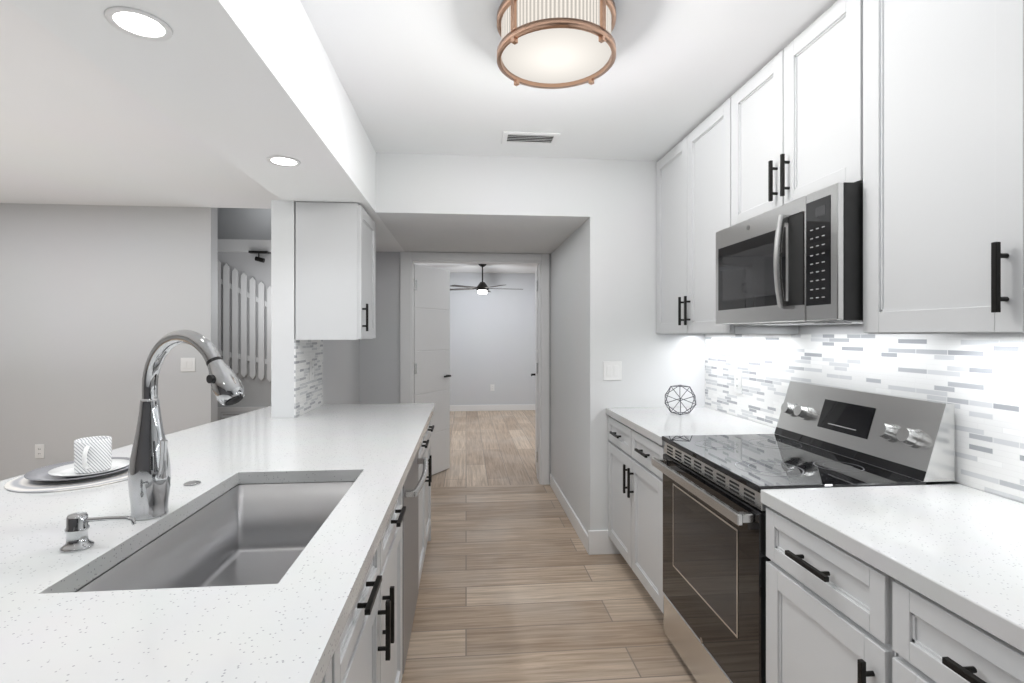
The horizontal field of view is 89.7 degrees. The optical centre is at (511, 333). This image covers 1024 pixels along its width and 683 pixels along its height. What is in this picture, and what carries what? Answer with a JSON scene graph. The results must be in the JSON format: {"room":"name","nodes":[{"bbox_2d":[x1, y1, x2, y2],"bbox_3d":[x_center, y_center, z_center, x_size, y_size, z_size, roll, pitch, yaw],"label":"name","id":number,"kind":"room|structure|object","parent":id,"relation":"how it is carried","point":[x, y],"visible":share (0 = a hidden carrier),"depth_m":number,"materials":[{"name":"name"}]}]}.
{"room":"kitchen","nodes":[
{"label":"kitchen","id":0,"kind":"room"},
{"bbox_2d":[7,0,404,251],"bbox_3d":[-0.888,-0.970,1.291,0.460,0.480,6.570,0,0,-5],"label":"soffit","id":1,"kind":"structure","parent":0,"point":[248,87],"depth_m":1.60,"materials":[{"name":"paint"}]},
{"bbox_2d":[104,6,172,40],"bbox_3d":[-0.876,-0.728,1.212,0.132,0.004,0.132,0,0,-5],"label":"recessed light","id":2,"kind":"object","parent":1,"relation":"attached to","point":[138,23],"visible":1,"depth_m":1.21,"materials":[{"name":"white plastic"}]},
{"bbox_2d":[267,156,300,166],"bbox_3d":[-0.962,-0.728,2.173,0.132,0.004,0.132,0,0,-5],"label":"recessed light","id":3,"kind":"object","parent":1,"relation":"attached to","point":[284,161],"visible":1,"depth_m":2.17,"materials":[{"name":"white plastic"}]},
{"bbox_2d":[218,208,270,239],"bbox_3d":[-4.072,-0.280,5.921,4.940,3.300,0.120,0,0,-5],"label":"wall","id":4,"kind":"structure","parent":0,"point":[245,223],"depth_m":5.95,"materials":[{"name":"grey paint"}]},
{"bbox_2d":[218,252,270,406],"bbox_3d":[-2.715,0.270,5.279,2.330,2.200,0.100,0,0,-5],"label":"wall","id":5,"kind":"structure","parent":0,"point":[257,390],"depth_m":5.23,"materials":[{"name":"grey paint"}]},
{"bbox_2d":[218,407,264,419],"bbox_3d":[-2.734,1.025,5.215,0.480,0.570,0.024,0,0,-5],"label":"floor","id":6,"kind":"structure","parent":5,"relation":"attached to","point":[225,412],"depth_m":5.20,"materials":[{"name":"brown wood"}]},
{"bbox_2d":[218,239,270,251],"bbox_3d":[-2.713,-0.890,5.255,2.330,0.120,0.150,0,0,-5],"label":"trim","id":7,"kind":"structure","parent":5,"relation":"attached to","point":[231,245],"depth_m":5.18,"materials":[{"name":"white"}]},
{"bbox_2d":[248,251,270,262],"bbox_3d":[-2.542,-0.773,5.192,0.180,0.114,0.104,0,0,-5],"label":"track light","id":8,"kind":"object","parent":5,"relation":"attached to","point":[259,259],"visible":1,"depth_m":5.15,"materials":[{"name":"black metal"}]},
{"bbox_2d":[0,0,537,272],"bbox_3d":[-1.962,-1.150,3.540,8.720,0.120,11.240,0,0,-5],"label":"ceiling","id":9,"kind":"structure","parent":0,"point":[77,128],"depth_m":2.99,"materials":[{"name":"paint"}]},
{"bbox_2d":[450,264,522,293],"bbox_3d":[-0.434,-0.857,8.014,1.230,0.465,1.237,0,0,-5],"label":"ceiling fan","id":10,"kind":"object","parent":9,"relation":"hanging from","point":[482,287],"visible":0.94,"depth_m":7.94,"materials":[{"name":"black metal"}]},
{"bbox_2d":[0,203,550,483],"bbox_3d":[-2.052,-0.280,4.546,8.720,3.300,0.120,0,0,-5],"label":"wall","id":11,"kind":"structure","parent":0,"point":[98,303],"depth_m":4.36,"materials":[{"name":"grey paint"}]},
{"bbox_2d":[35,444,43,457],"bbox_3d":[-3.955,0.982,4.311,0.072,0.116,0.008,0,0,-5],"label":"outlet","id":12,"kind":"object","parent":11,"relation":"attached to","point":[39,450],"visible":1,"depth_m":4.31,"materials":[{"name":"white plastic"}]},
{"bbox_2d":[181,358,194,371],"bbox_3d":[-2.780,0.263,4.415,0.118,0.118,0.010,0,0,-5],"label":"light switch","id":13,"kind":"object","parent":11,"relation":"attached to","point":[187,364],"visible":1,"depth_m":4.41,"materials":[{"name":"white plastic"}]},
{"bbox_2d":[414,264,450,474],"bbox_3d":[-0.768,0.360,4.979,0.349,2.004,0.514,0,0,-5],"label":"door leaf","id":14,"kind":"structure","parent":11,"relation":"in","point":[432,375],"depth_m":4.99,"materials":[{"name":"white wood"}]},
{"bbox_2d":[400,252,548,484],"bbox_3d":[-0.322,0.306,4.700,1.359,2.127,0.156,0,0,-5],"label":"door frame","id":15,"kind":"structure","parent":11,"relation":"attached to","point":[408,260],"depth_m":4.66,"materials":[{"name":"white wood"}]},
{"bbox_2d":[531,266,537,478],"bbox_3d":[0.276,0.360,5.106,0.144,2.004,0.582,0,0,-5],"label":"door leaf","id":16,"kind":"structure","parent":11,"relation":"in","point":[536,369],"depth_m":5.01,"materials":[{"name":"white wood"}]},
{"bbox_2d":[271,200,358,417],"bbox_3d":[-1.534,0.320,5.947,0.122,2.100,6.280,0,0,-5],"label":"wall","id":17,"kind":"structure","parent":0,"point":[283,275],"depth_m":2.82,"materials":[{"name":"white paint"}]},
{"bbox_2d":[294,340,322,417],"bbox_3d":[-1.216,0.246,3.096,0.008,0.428,0.541,0,0,-5],"label":"tile backsplash","id":18,"kind":"structure","parent":17,"relation":"attached to","point":[308,394],"depth_m":3.04,"materials":[{"name":"tile"}]},
{"bbox_2d":[310,360,313,379],"bbox_3d":[-1.209,0.220,3.115,0.008,0.116,0.072,0,0,-5],"label":"outlet","id":19,"kind":"object","parent":18,"relation":"attached to","point":[311,370],"visible":1,"depth_m":3.11,"materials":[{"name":"white plastic"}]},
{"bbox_2d":[296,202,375,339],"bbox_3d":[-1.017,-0.347,3.075,0.384,0.758,0.464,0,0,-5],"label":"upper cabinet","id":20,"kind":"object","parent":17,"relation":"attached to","point":[335,271],"depth_m":2.85,"materials":[{"name":"white paint"}]},
{"bbox_2d":[450,273,535,404],"bbox_3d":[0.004,0.140,9.297,3.780,2.460,0.120,0,0,-5],"label":"wall","id":21,"kind":"structure","parent":0,"point":[492,336],"depth_m":9.21,"materials":[{"name":"white paint"}]},
{"bbox_2d":[450,404,534,410],"bbox_3d":[0.011,1.318,9.230,3.536,0.105,0.014,0,0,-5],"label":"baseboard","id":22,"kind":"structure","parent":21,"relation":"attached to","point":[519,406],"depth_m":9.19,"materials":[{"name":"white wood"}]},
{"bbox_2d":[401,410,697,682],"bbox_3d":[-1.962,1.400,3.539,8.720,0.060,11.240,0,0,-5],"label":"floor","id":23,"kind":"structure","parent":0,"point":[518,584],"depth_m":2.75,"materials":[{"name":"brown wood"}]},
{"bbox_2d":[324,619,351,682],"bbox_3d":[-0.582,0.936,0.421,0.620,0.868,1.045,0,0,-5],"label":"base cabinet","id":24,"kind":"object","parent":23,"relation":"on","point":[341,672],"depth_m":1.00,"materials":[{"name":"paint"}]},
{"bbox_2d":[312,407,431,622],"bbox_3d":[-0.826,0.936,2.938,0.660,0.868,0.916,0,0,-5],"label":"base cabinet","id":25,"kind":"object","parent":23,"relation":"on","point":[378,577],"depth_m":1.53,"materials":[{"name":"paint"}]},
{"bbox_2d":[0,415,427,682],"bbox_3d":[-1.080,0.480,0.941,1.572,0.039,3.766,0,0,-5],"label":"countertop","id":26,"kind":"structure","parent":25,"relation":"on","point":[292,631],"depth_m":0.92,"materials":[{"name":"white stone"}]},
{"bbox_2d":[4,468,128,492],"bbox_3d":[-1.389,0.458,1.673,0.372,0.004,0.372,0,0,-5],"label":"placemat","id":27,"kind":"object","parent":26,"relation":"on","point":[21,484],"visible":0.42,"depth_m":1.56,"materials":[{"name":"white ceramic"}]},
{"bbox_2d":[24,457,129,481],"bbox_3d":[-1.389,0.445,1.673,0.286,0.021,0.286,0,0,-5],"label":"plate","id":28,"kind":"object","parent":27,"relation":"on","point":[40,474],"visible":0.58,"depth_m":1.62,"materials":[{"name":"grey ceramic"}]},
{"bbox_2d":[48,459,129,476],"bbox_3d":[-1.369,0.440,1.675,0.208,0.016,0.208,0,0,-5],"label":"plate","id":29,"kind":"object","parent":28,"relation":"on","point":[68,469],"visible":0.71,"depth_m":1.66,"materials":[{"name":"white ceramic"}]},
{"bbox_2d":[74,436,111,473],"bbox_3d":[-1.360,0.391,1.658,0.096,0.102,0.127,0,0,-5],"label":"mug","id":30,"kind":"object","parent":29,"relation":"on","point":[93,454],"visible":1,"depth_m":1.64,"materials":[{"name":"white ceramic"}]},
{"bbox_2d":[59,512,135,552],"bbox_3d":[-0.891,0.424,1.113,0.149,0.071,0.058,0,0,-5],"label":"soap dispenser","id":31,"kind":"object","parent":26,"relation":"on","point":[76,529],"visible":1,"depth_m":1.10,"materials":[{"name":"silver metal"}]},
{"bbox_2d":[128,330,244,520],"bbox_3d":[-0.794,0.224,1.255,0.363,0.470,0.090,0,0,23],"label":"pull-down faucet","id":32,"kind":"object","parent":26,"relation":"on","point":[149,477],"visible":0.98,"depth_m":1.27,"materials":[{"name":"silver metal"}]},
{"bbox_2d":[183,480,200,485],"bbox_3d":[-0.980,0.457,1.579,0.046,0.005,0.046,0,0,-5],"label":"cover","id":33,"kind":"object","parent":26,"relation":"on","point":[192,483],"visible":0.98,"depth_m":1.57,"materials":[{"name":"silver metal"}]},
{"bbox_2d":[64,475,363,590],"bbox_3d":[-0.671,0.606,1.331,0.406,0.238,0.800,0,0,-5],"label":"sink","id":34,"kind":"object","parent":26,"relation":"in","point":[252,530],"depth_m":1.52,"materials":[{"name":"silver metal"}]},
{"bbox_2d":[402,449,427,674],"bbox_3d":[-0.691,0.937,2.179,0.656,0.866,0.608,0,0,-5],"label":"dishwasher","id":35,"kind":"object","parent":23,"relation":"on","point":[412,487],"visible":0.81,"depth_m":2.10,"materials":[{"name":"silver metal"}]},
{"bbox_2d":[608,416,665,613],"bbox_3d":[0.951,0.936,2.785,0.628,0.868,0.914,0,0,-5],"label":"base cabinet","id":36,"kind":"object","parent":23,"relation":"on","point":[635,486],"depth_m":2.67,"materials":[{"name":"white paint"}]},
{"bbox_2d":[606,407,775,447],"bbox_3d":[0.946,0.480,2.783,0.642,0.039,0.919,0,0,-5],"label":"countertop","id":37,"kind":"structure","parent":36,"relation":"on","point":[652,423],"depth_m":2.68,"materials":[{"name":"white stone"}]},
{"bbox_2d":[665,385,695,414],"bbox_3d":[0.966,0.377,2.958,0.195,0.161,0.183,0,0,-5],"label":"decor","id":38,"kind":"object","parent":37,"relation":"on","point":[679,400],"visible":1,"depth_m":2.94,"materials":[{"name":"grey metal"}]},
{"bbox_2d":[652,381,954,682],"bbox_3d":[0.987,0.792,1.936,0.686,1.155,0.768,0,0,-5],"label":"range","id":39,"kind":"object","parent":23,"relation":"on","point":[715,558],"visible":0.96,"depth_m":1.81,"materials":[{"name":"silver metal"}]},
{"bbox_2d":[766,508,853,682],"bbox_3d":[1.084,0.936,1.296,0.628,0.868,0.515,0,0,-5],"label":"base cabinet","id":40,"kind":"object","parent":23,"relation":"on","point":[810,583],"depth_m":1.34,"materials":[{"name":"white paint"}]},
{"bbox_2d":[761,484,1023,655],"bbox_3d":[1.158,0.480,0.404,0.642,0.039,2.309,0,0,-5],"label":"countertop","id":41,"kind":"structure","parent":40,"relation":"on","point":[960,547],"depth_m":1.17,"materials":[{"name":"white stone"}]},
{"bbox_2d":[854,560,1023,682],"bbox_3d":[1.141,0.936,0.649,0.628,0.868,1.048,0,0,-5],"label":"base cabinet","id":42,"kind":"object","parent":23,"relation":"on","point":[900,636],"depth_m":1.02,"materials":[{"name":"white paint"}]},
{"bbox_2d":[551,221,585,529],"bbox_3d":[0.475,0.140,4.018,0.120,2.460,1.380,0,0,-5],"label":"wall","id":43,"kind":"structure","parent":0,"point":[568,363],"depth_m":3.85,"materials":[{"name":"white paint"}]},
{"bbox_2d":[550,474,592,554],"bbox_3d":[0.415,1.295,3.929,0.014,0.150,1.486,0,0,-5],"label":"baseboard","id":44,"kind":"structure","parent":43,"relation":"attached to","point":[586,538],"depth_m":3.60,"materials":[{"name":"white wood"}]},
{"bbox_2d":[300,0,836,160],"bbox_3d":[0.493,-1.150,0.661,2.180,0.120,5.070,0,0,-5],"label":"ceiling","id":45,"kind":"structure","parent":0,"point":[422,77],"depth_m":2.16,"materials":[{"name":"paint"}]},
{"bbox_2d":[376,152,589,253],"bbox_3d":[-0.232,-0.970,3.895,1.310,0.480,1.500,0,0,-5],"label":"soffit","id":46,"kind":"object","parent":45,"relation":"attached to","point":[445,203],"depth_m":3.17,"materials":[{"name":"white paint"}]},
{"bbox_2d":[501,131,559,145],"bbox_3d":[0.100,-1.085,2.860,0.310,0.010,0.170,0,0,-5],"label":"ceiling vent","id":47,"kind":"object","parent":45,"relation":"in","point":[528,138],"visible":1,"depth_m":2.85,"materials":[{"name":"white metal"}]},
{"bbox_2d":[497,0,615,88],"bbox_3d":[0.150,-1.006,1.767,0.406,0.166,0.406,0,0,-5],"label":"drum ceiling light","id":48,"kind":"object","parent":45,"relation":"attached to","point":[551,44],"visible":1,"depth_m":1.69,"materials":[{"name":"white glass"}]},
{"bbox_2d":[586,159,705,532],"bbox_3d":[0.855,0.140,3.299,0.750,2.460,0.120,0,0,-5],"label":"wall","id":49,"kind":"structure","parent":0,"point":[621,273],"depth_m":3.23,"materials":[{"name":"white paint"}]},
{"bbox_2d":[593,530,620,554],"bbox_3d":[0.866,1.295,3.232,0.740,0.150,0.015,0,0,-5],"label":"baseboard","id":50,"kind":"structure","parent":49,"relation":"attached to","point":[597,542],"depth_m":3.20,"materials":[{"name":"white wood"}]},
{"bbox_2d":[603,361,621,379],"bbox_3d":[0.628,0.230,3.213,0.118,0.118,0.010,0,0,-5],"label":"light switch","id":51,"kind":"object","parent":49,"relation":"attached to","point":[612,370],"visible":1,"depth_m":3.21,"materials":[{"name":"white plastic"}]},
{"bbox_2d":[708,324,1022,502],"bbox_3d":[1.514,0.140,0.813,0.120,2.460,5.190,0,0,-5],"label":"wall","id":52,"kind":"structure","parent":0,"point":[835,329],"depth_m":2.12,"materials":[{"name":"white paint"}]},
{"bbox_2d":[656,90,798,333],"bbox_3d":[1.112,-0.543,2.765,0.326,1.086,0.981,0,0,-5],"label":"upper cabinet","id":53,"kind":"object","parent":52,"relation":"attached to","point":[697,179],"depth_m":2.68,"materials":[{"name":"white paint"}]},
{"bbox_2d":[738,0,861,222],"bbox_3d":[1.184,-0.774,1.956,0.326,0.624,0.770,0,0,-5],"label":"upper cabinet","id":54,"kind":"object","parent":52,"relation":"attached to","point":[800,115],"depth_m":1.83,"materials":[{"name":"white paint"}]},
{"bbox_2d":[716,182,862,324],"bbox_3d":[1.124,-0.247,1.950,0.446,0.422,0.764,0,0,-5],"label":"over-the-range microwave","id":55,"kind":"object","parent":54,"relation":"attached to","point":[798,261],"visible":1,"depth_m":1.74,"materials":[{"name":"silver metal"}]},
{"bbox_2d":[705,334,1023,502],"bbox_3d":[1.408,0.230,1.280,0.008,0.459,3.999,0,0,-5],"label":"tile backsplash","id":56,"kind":"structure","parent":52,"relation":"attached to","point":[977,380],"depth_m":1.74,"materials":[{"name":"tile"}]},
{"bbox_2d":[734,372,741,393],"bbox_3d":[1.257,0.270,2.868,0.008,0.116,0.072,0,0,-5],"label":"outlet","id":57,"kind":"object","parent":56,"relation":"attached to","point":[737,382],"visible":1,"depth_m":2.86,"materials":[{"name":"white plastic"}]},
{"bbox_2d":[862,0,1023,333],"bbox_3d":[1.259,-0.543,1.116,0.326,1.086,1.043,0,0,-5],"label":"upper cabinet","id":58,"kind":"object","parent":52,"relation":"attached to","point":[908,114],"depth_m":1.30,"materials":[{"name":"white paint"}]}
]}

